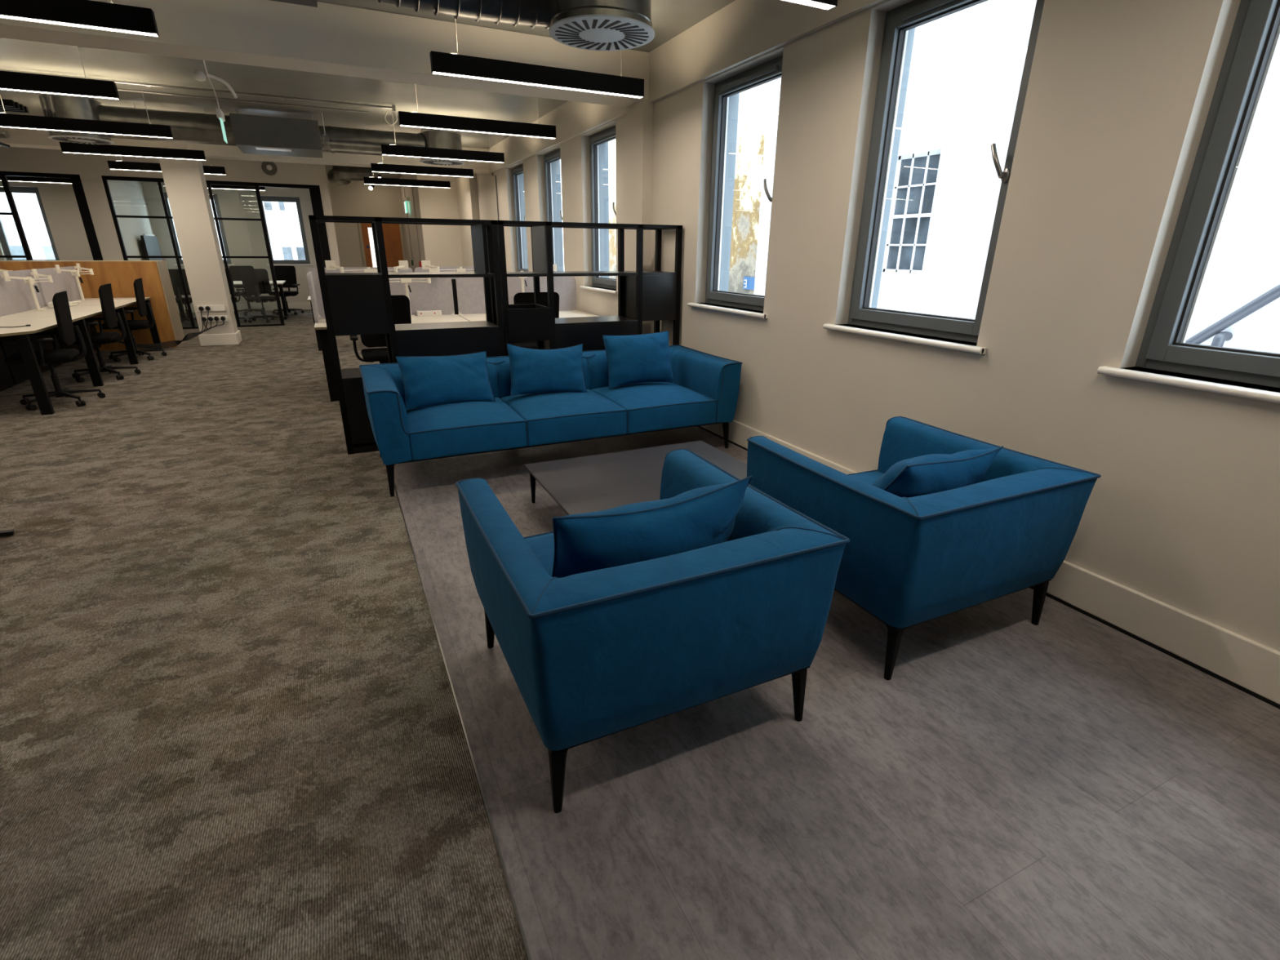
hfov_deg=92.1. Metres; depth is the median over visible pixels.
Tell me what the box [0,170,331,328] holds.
wall
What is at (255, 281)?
chair
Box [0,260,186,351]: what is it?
wooden partition
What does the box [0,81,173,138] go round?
linear pendant
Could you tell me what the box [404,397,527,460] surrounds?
seat cushion
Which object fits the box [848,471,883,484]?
seat cushion
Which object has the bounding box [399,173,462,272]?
wall
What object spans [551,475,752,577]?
cushion
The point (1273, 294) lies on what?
railing
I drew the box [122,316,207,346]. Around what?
power cable
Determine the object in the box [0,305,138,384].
desk
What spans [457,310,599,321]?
desk
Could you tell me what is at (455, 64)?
linear pendant
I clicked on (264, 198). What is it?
window
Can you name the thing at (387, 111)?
hanging cable
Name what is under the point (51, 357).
chair
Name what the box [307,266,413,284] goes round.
screen
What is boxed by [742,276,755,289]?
sign
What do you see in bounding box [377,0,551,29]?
flexible duct
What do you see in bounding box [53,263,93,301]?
monitor arm
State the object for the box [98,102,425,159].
duct
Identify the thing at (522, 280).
monitor arm
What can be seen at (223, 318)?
power cable
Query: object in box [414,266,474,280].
screen
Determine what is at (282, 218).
outdoor view
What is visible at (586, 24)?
ceiling vent
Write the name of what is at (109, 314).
chair
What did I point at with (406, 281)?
monitor arm
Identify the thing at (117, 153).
diffuser
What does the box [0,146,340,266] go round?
wall
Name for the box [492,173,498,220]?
conduit
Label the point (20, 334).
desk
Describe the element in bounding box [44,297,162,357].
desk
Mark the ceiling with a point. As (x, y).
(669, 18)
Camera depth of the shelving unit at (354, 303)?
4.50 m
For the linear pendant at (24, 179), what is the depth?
11.18 m
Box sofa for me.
[359,345,742,497]
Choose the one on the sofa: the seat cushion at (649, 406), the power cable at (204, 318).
the seat cushion at (649, 406)
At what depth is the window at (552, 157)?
8.38 m
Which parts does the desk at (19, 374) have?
modesty panel, leg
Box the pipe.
[402,176,413,265]
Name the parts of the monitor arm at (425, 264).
mounting plate, swing arm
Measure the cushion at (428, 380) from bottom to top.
0.340 m
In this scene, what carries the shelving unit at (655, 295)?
on the floor at (1065, 786)
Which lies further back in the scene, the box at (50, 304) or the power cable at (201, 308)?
the power cable at (201, 308)
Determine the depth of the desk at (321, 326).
6.11 m
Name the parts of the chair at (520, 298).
seat, backrest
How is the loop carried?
hanging from the ceiling
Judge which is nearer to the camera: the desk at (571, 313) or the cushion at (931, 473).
the cushion at (931, 473)
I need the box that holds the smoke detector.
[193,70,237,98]
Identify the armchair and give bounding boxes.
[455,448,849,813]
[746,416,1101,679]
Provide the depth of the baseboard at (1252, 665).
2.39 m
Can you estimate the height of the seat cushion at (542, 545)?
0.233 m
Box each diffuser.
[0,14,157,36]
[0,88,118,99]
[0,126,172,138]
[63,151,205,160]
[373,171,467,177]
[382,154,502,163]
[400,124,555,138]
[432,71,641,97]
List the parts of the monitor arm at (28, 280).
mounting plate, swing arm, mounting plate, swing arm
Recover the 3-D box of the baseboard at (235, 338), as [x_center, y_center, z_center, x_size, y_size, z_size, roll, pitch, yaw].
[-6.612,-2.242,9.730,0.500,0.170,0.480,-9,23,-24]
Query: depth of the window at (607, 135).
7.00 m
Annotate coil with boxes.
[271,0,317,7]
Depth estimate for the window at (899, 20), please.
3.28 m
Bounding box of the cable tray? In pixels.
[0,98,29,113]
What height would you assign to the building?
12.000 m
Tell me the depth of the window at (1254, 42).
2.16 m
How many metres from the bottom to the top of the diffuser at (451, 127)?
0.007 m
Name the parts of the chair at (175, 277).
backrest, seat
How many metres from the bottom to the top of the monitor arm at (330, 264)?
0.570 m
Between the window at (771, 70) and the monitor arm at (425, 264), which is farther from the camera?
the monitor arm at (425, 264)
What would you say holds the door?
in the wall at (243, 237)
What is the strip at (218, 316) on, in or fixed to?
attached to the wall column at (184, 180)
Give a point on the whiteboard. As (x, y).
(144, 234)
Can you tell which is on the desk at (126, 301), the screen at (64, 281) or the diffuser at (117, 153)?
the screen at (64, 281)
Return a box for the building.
[754,0,1279,353]
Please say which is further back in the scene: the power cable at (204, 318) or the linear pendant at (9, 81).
the power cable at (204, 318)
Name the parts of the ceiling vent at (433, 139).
swirl plate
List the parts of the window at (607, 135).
sill, sash, handle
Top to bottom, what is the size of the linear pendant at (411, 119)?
0.510 m
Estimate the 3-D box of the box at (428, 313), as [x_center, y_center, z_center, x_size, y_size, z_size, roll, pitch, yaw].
[-2.346,-1.855,6.865,0.260,0.055,0.064,-9,23,-24]
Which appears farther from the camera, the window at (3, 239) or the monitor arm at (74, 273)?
the window at (3, 239)
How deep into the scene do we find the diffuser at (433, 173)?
9.53 m
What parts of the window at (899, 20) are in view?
sill, handle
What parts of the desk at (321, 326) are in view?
leg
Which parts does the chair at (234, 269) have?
backrest, seat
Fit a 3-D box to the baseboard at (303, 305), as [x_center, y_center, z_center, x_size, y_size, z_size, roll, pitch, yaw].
[-9.043,-4.113,14.671,3.420,0.170,0.020,-9,23,-24]
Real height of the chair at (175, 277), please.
1.028 m
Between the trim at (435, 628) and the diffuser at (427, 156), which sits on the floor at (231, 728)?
the trim at (435, 628)
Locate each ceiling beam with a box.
[0,0,648,106]
[0,112,490,173]
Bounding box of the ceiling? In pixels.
[0,0,735,178]
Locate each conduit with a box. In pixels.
[0,69,395,111]
[116,88,368,113]
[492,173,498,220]
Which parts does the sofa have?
leg, frame, leg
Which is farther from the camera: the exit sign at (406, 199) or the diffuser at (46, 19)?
the exit sign at (406, 199)
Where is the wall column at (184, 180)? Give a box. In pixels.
[158,158,237,334]
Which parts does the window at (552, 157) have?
sash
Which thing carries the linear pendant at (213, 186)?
hanging from the ceiling
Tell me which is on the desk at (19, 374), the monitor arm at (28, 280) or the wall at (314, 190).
the monitor arm at (28, 280)
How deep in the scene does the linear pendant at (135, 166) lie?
9.26 m
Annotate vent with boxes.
[38,93,114,144]
[261,161,277,175]
[418,130,465,165]
[512,167,523,173]
[545,151,560,159]
[548,0,654,50]
[591,129,615,142]
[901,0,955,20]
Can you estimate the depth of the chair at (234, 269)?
13.72 m
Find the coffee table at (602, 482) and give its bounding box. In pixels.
[524,440,746,515]
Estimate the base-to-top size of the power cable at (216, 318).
0.364 m
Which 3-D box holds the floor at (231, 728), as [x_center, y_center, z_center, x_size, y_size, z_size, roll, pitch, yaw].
[-5.420,-0.472,5.412,10.735,0.100,21.100,-9,23,-24]
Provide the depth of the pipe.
14.69 m
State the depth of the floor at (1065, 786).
1.75 m
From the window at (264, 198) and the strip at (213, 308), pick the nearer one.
the strip at (213, 308)
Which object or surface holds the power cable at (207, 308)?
attached to the wall column at (184, 180)
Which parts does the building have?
stone sill, glass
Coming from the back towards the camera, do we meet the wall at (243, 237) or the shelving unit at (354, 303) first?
the wall at (243, 237)
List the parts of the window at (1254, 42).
sill, sash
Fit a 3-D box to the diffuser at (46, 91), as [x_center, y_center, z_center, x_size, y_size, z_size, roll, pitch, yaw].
[-4.681,-2.835,4.455,1.458,0.007,0.052,-9,23,-24]
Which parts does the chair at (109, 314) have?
armrest, seat, armrest, backrest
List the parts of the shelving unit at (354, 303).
shelf, rail, shelf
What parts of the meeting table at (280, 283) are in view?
leg, leg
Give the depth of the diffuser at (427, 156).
7.82 m
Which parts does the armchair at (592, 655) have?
leg, leg, frame, leg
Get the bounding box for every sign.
[203,60,227,143]
[404,196,409,213]
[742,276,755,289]
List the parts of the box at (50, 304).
cord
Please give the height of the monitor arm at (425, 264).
0.570 m
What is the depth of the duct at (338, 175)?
12.48 m
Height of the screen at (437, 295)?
0.400 m
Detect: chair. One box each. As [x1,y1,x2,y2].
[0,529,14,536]
[4,290,105,410]
[59,283,141,382]
[102,278,167,362]
[168,269,197,325]
[224,268,247,322]
[228,266,262,315]
[239,268,279,323]
[268,266,303,315]
[349,294,411,364]
[511,292,559,349]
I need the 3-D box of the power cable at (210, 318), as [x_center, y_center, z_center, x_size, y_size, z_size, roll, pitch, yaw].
[-6.980,-2.159,9.031,1.311,0.374,0.088,-17,27,-39]
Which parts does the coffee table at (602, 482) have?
leg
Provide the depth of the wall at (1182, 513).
2.69 m
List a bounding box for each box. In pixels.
[47,300,80,308]
[416,310,441,316]
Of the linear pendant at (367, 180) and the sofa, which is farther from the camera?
the linear pendant at (367, 180)
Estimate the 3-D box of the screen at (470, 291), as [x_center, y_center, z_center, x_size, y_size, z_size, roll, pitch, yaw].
[-1.431,-2.190,7.289,1.428,0.400,0.028,-9,23,-24]
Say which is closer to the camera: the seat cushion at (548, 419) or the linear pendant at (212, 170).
the seat cushion at (548, 419)
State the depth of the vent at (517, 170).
9.41 m
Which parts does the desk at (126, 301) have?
modesty panel, leg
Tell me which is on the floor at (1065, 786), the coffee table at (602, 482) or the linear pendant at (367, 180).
the coffee table at (602, 482)
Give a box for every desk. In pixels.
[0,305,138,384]
[0,316,103,415]
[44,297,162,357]
[307,296,322,351]
[314,314,469,401]
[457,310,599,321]
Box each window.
[0,186,59,260]
[163,191,234,265]
[260,195,312,265]
[511,164,528,271]
[543,148,562,264]
[579,125,617,293]
[687,55,782,318]
[822,0,1044,354]
[1097,0,1279,403]
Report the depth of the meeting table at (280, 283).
13.07 m
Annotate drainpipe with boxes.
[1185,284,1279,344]
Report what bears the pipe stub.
attached to the building
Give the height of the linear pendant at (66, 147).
0.510 m
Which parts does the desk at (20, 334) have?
modesty panel, leg, leg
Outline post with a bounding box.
[451,279,458,314]
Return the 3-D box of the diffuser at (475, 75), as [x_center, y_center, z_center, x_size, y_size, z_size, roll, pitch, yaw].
[-0.658,-2.725,4.258,1.483,0.007,0.052,-9,23,-24]
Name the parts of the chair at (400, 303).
armrest, seat, backrest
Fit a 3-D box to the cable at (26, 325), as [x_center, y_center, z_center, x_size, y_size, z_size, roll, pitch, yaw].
[-5.794,-1.383,5.575,0.421,0.016,0.055,-13,24,-32]
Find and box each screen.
[0,269,44,316]
[35,266,84,306]
[140,235,162,260]
[306,271,319,322]
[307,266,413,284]
[314,277,453,318]
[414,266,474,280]
[455,276,576,314]
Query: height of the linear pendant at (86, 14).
0.510 m
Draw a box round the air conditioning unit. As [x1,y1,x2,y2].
[229,108,322,158]
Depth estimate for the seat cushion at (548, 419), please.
4.21 m
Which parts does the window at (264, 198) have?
sill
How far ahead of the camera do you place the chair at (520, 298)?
6.36 m
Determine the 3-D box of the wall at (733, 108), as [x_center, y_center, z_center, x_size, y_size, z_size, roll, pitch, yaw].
[-0.331,-3.665,6.793,0.160,7.000,21.100,-9,23,-24]
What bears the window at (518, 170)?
in the wall at (1182, 513)
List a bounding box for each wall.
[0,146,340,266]
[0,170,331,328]
[0,175,408,305]
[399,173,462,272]
[476,0,1279,651]
[518,27,915,307]
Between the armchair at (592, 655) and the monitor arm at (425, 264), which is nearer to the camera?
the armchair at (592, 655)
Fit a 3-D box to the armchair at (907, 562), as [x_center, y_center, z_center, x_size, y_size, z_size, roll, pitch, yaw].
[1.099,0.211,2.636,0.956,0.677,0.949,-9,23,-24]
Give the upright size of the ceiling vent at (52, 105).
0.453 m
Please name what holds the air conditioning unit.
hanging from the ceiling
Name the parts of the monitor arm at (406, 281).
mounting plate, swing arm, swing arm, mounting plate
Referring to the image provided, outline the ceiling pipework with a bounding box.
[0,127,10,147]
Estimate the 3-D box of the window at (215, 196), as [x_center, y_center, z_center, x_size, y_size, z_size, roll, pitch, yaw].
[-9.885,-5.588,13.778,1.140,1.495,0.200,-9,23,-24]
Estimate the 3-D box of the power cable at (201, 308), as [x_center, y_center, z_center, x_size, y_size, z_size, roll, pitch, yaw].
[-7.006,-2.202,8.979,0.074,0.562,1.228,19,27,40]
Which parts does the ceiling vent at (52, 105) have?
swirl plate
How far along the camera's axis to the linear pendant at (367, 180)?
11.26 m
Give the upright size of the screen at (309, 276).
0.460 m
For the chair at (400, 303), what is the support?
on the floor at (231, 728)
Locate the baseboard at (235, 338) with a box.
[198,329,242,346]
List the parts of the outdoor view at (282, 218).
pane, pane, pane, pane, pane, pane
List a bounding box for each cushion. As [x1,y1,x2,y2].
[395,351,495,410]
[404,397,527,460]
[500,389,626,445]
[506,342,586,395]
[524,533,554,576]
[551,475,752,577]
[590,382,716,433]
[602,330,674,388]
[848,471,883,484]
[871,445,1003,497]
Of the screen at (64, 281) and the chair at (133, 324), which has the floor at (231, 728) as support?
the chair at (133, 324)
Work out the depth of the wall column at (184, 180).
9.07 m
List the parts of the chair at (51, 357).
armrest, seat, armrest, backrest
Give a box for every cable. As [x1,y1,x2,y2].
[0,324,31,327]
[118,306,204,348]
[120,306,210,347]
[120,316,213,346]
[121,316,218,345]
[122,315,225,344]
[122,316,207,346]
[384,111,397,125]
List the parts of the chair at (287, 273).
seat, backrest, armrest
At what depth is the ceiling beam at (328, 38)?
4.32 m
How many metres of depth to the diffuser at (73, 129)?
6.21 m
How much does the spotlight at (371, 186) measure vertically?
0.546 m
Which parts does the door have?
vision panel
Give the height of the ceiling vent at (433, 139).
0.413 m
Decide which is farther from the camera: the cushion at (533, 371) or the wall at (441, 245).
the wall at (441, 245)
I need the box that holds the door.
[360,222,403,266]
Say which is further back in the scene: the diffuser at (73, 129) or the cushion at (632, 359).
the diffuser at (73, 129)
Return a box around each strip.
[196,304,226,311]
[202,315,227,322]
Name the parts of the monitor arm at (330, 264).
mounting plate, swing arm, swing arm, mounting plate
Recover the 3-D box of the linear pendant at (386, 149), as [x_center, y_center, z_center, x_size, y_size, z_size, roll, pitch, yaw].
[-2.461,-4.303,7.717,1.495,0.510,0.060,-9,23,-24]
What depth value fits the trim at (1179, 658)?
2.40 m
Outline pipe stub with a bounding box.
[1210,331,1232,346]
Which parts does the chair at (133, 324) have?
seat, armrest, armrest, backrest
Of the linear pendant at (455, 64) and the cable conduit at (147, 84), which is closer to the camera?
the linear pendant at (455, 64)
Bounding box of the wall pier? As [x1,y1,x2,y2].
[455,173,479,266]
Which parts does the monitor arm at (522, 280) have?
mounting plate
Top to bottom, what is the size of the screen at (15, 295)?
0.430 m
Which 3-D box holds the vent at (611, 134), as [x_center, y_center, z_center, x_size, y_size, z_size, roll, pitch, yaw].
[-0.379,-3.622,6.494,0.018,0.028,0.670,-9,23,-24]
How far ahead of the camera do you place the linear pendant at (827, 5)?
2.80 m
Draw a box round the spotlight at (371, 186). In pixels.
[368,167,374,190]
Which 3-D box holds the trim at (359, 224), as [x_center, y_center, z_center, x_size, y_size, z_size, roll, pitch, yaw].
[-6.401,-5.429,15.499,1.000,2.100,0.049,-9,23,-24]
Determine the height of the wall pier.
3.010 m
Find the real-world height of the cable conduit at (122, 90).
0.020 m
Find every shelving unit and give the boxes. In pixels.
[308,215,506,454]
[485,220,682,355]
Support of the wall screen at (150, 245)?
attached to the wall at (128, 197)
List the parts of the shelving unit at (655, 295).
rail, shelf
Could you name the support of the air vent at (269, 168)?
in the wall at (128, 197)
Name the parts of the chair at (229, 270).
backrest, armrest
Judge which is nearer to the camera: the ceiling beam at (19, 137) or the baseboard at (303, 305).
the ceiling beam at (19, 137)
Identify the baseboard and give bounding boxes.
[177,302,318,313]
[198,329,242,346]
[701,419,1279,704]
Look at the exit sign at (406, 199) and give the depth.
13.92 m
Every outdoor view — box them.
[0,192,305,259]
[608,82,768,294]
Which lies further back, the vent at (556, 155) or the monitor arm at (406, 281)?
the vent at (556, 155)
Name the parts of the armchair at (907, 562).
leg, frame, leg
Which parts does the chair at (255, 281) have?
armrest, backrest, seat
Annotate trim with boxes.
[357,222,405,266]
[394,484,531,959]
[697,426,1279,709]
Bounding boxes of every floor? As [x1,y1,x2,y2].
[0,309,528,959]
[394,426,1279,959]
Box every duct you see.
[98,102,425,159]
[327,165,377,185]
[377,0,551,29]
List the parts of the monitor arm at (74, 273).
mounting plate, swing arm, mounting plate, swing arm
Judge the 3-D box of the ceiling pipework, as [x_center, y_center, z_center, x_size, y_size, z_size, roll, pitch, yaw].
[-9.223,-4.120,7.036,3.396,0.330,1.007,-5,21,-15]
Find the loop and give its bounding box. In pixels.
[321,112,330,152]
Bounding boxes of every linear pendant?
[0,0,159,36]
[0,46,119,99]
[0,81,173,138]
[0,175,71,183]
[59,142,205,160]
[106,157,161,171]
[202,159,226,174]
[206,184,265,191]
[363,175,450,187]
[370,157,473,177]
[380,108,504,163]
[398,84,555,138]
[429,17,644,98]
[781,0,837,10]
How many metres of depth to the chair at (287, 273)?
13.97 m
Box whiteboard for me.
[142,233,155,235]
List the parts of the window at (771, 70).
sill, handle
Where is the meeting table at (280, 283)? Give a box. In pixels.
[175,280,288,322]
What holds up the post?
on the desk at (321, 326)
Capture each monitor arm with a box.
[0,268,53,311]
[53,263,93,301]
[324,260,408,272]
[367,268,439,317]
[421,260,474,271]
[517,264,556,292]
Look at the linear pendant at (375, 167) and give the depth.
9.44 m
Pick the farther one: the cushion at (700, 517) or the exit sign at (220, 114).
the exit sign at (220, 114)
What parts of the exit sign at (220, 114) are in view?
blade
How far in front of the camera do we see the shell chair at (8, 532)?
3.25 m

